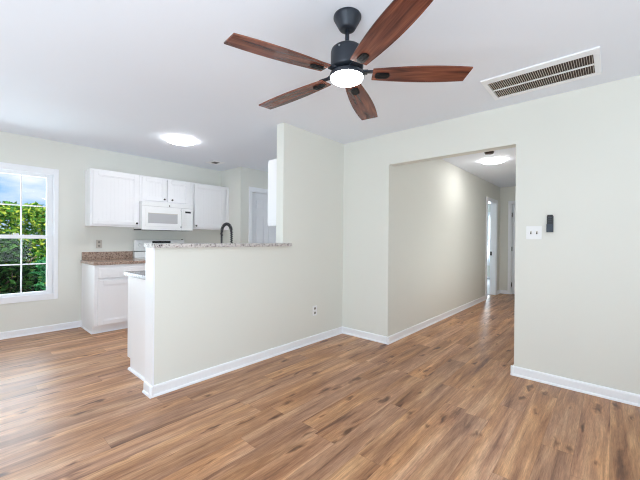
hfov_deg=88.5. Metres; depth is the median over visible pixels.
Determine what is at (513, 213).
door
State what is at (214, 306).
wall
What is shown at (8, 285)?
shrub
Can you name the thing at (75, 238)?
wall
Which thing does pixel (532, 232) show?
light switch
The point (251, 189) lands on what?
door frame
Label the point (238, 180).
wall
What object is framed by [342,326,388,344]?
baseboard
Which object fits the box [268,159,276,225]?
upper cabinet
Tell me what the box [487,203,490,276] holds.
bedroom window
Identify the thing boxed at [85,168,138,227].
upper cabinet
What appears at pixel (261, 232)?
door
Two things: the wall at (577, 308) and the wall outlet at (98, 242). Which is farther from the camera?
the wall outlet at (98, 242)
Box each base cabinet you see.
[81,263,145,333]
[127,276,144,380]
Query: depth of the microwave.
4.91 m
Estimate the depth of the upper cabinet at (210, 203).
5.56 m
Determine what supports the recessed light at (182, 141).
in the ceiling
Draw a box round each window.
[0,162,58,303]
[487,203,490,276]
[487,212,489,265]
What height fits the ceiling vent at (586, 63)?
0.012 m
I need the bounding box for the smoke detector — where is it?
[484,151,493,154]
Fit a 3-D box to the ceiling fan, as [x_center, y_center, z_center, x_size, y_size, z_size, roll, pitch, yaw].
[0.124,-1.053,1.834,1.267,0.369,1.279,1,0,42]
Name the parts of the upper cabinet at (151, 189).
door, door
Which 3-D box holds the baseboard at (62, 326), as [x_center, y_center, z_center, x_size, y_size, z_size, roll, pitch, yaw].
[-4.141,1.122,3.398,0.024,0.083,2.790,1,0,42]
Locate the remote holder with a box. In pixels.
[546,216,553,231]
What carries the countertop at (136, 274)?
on the base cabinet at (136, 287)
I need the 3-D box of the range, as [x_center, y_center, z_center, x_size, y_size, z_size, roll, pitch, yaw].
[-2.284,0.557,4.956,0.692,1.140,0.764,1,0,42]
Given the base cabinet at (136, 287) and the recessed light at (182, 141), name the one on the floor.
the base cabinet at (136, 287)
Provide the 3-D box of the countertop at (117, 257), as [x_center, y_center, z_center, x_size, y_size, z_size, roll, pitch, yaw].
[-2.787,0.240,4.462,0.621,0.144,0.640,1,0,42]
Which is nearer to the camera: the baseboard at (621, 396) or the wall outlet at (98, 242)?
the baseboard at (621, 396)
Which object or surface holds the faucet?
on the countertop at (136, 274)
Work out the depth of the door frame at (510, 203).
7.44 m
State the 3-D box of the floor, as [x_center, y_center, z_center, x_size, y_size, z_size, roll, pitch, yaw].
[2.026,1.259,4.680,7.770,0.112,13.100,1,0,42]
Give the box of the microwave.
[133,201,192,230]
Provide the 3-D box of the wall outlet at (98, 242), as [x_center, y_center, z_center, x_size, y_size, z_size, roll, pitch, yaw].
[-3.085,0.056,4.586,0.008,0.116,0.072,1,0,42]
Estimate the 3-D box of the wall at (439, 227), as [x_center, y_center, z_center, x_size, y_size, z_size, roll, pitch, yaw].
[3.422,0.004,6.852,0.113,2.440,7.810,1,0,42]
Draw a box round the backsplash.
[82,251,132,259]
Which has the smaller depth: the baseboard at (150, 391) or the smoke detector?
the baseboard at (150, 391)
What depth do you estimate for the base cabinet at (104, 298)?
4.20 m
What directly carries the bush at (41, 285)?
on the path
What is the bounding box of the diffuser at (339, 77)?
[330,69,362,86]
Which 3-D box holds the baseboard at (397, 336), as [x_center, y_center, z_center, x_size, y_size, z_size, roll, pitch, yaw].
[2.466,1.176,5.685,0.024,0.083,5.084,1,0,42]
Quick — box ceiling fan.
[224,0,472,119]
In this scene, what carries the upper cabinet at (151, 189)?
attached to the wall at (75, 238)
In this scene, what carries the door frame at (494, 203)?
attached to the wall at (439, 227)
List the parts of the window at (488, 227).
sash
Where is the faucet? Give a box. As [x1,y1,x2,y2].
[220,222,232,242]
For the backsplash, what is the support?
attached to the wall at (75, 238)
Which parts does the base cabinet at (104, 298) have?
shoe moulding, door, drawer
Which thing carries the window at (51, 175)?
in the wall at (75, 238)
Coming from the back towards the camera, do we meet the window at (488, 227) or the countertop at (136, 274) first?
the window at (488, 227)
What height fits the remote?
0.143 m
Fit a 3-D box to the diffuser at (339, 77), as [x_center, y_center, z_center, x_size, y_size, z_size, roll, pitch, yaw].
[0.148,-0.883,1.816,0.182,0.030,0.182,1,0,42]
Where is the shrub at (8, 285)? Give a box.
[0,233,42,293]
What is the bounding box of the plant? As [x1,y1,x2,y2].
[0,201,45,290]
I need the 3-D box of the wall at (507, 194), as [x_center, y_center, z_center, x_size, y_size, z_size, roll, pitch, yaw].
[4.714,0.015,7.169,1.397,2.440,0.110,1,0,42]
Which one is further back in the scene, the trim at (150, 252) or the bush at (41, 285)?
the bush at (41, 285)
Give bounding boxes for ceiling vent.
[205,160,224,164]
[480,46,601,99]
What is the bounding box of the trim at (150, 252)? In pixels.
[145,248,154,385]
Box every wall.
[0,131,220,331]
[154,122,343,384]
[221,167,267,242]
[342,75,639,394]
[393,159,499,333]
[499,186,515,289]
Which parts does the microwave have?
door, control panel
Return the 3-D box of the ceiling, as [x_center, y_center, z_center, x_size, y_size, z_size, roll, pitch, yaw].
[2.048,-1.285,4.676,7.770,0.120,13.100,1,0,42]
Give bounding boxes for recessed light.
[166,136,194,145]
[481,158,505,163]
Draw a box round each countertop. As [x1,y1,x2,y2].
[80,251,145,264]
[124,270,144,279]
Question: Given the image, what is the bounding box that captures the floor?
[0,279,639,479]
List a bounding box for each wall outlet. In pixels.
[96,240,101,247]
[313,305,316,315]
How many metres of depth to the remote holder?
2.77 m
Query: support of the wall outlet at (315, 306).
attached to the wall at (214, 306)
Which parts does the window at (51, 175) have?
sash, sash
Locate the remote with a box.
[547,215,552,223]
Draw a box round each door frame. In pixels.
[248,187,267,242]
[485,197,497,298]
[507,201,515,293]
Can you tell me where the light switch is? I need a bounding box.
[526,226,541,238]
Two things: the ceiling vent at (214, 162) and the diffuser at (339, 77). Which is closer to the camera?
the diffuser at (339, 77)
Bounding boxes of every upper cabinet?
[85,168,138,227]
[139,175,189,204]
[190,182,228,229]
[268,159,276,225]
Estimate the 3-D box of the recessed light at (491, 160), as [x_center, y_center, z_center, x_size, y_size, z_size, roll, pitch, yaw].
[2.647,-1.200,5.013,0.340,0.040,0.340,1,0,42]
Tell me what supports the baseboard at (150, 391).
attached to the wall at (214, 306)
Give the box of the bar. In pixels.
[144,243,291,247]
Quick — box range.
[133,239,183,259]
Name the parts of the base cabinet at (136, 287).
shoe moulding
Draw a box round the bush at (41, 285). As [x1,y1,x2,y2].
[19,257,45,291]
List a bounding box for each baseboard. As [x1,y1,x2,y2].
[0,320,81,339]
[142,327,341,398]
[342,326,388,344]
[386,290,499,344]
[510,365,639,406]
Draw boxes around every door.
[252,192,275,242]
[511,204,514,293]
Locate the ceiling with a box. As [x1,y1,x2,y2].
[0,0,639,187]

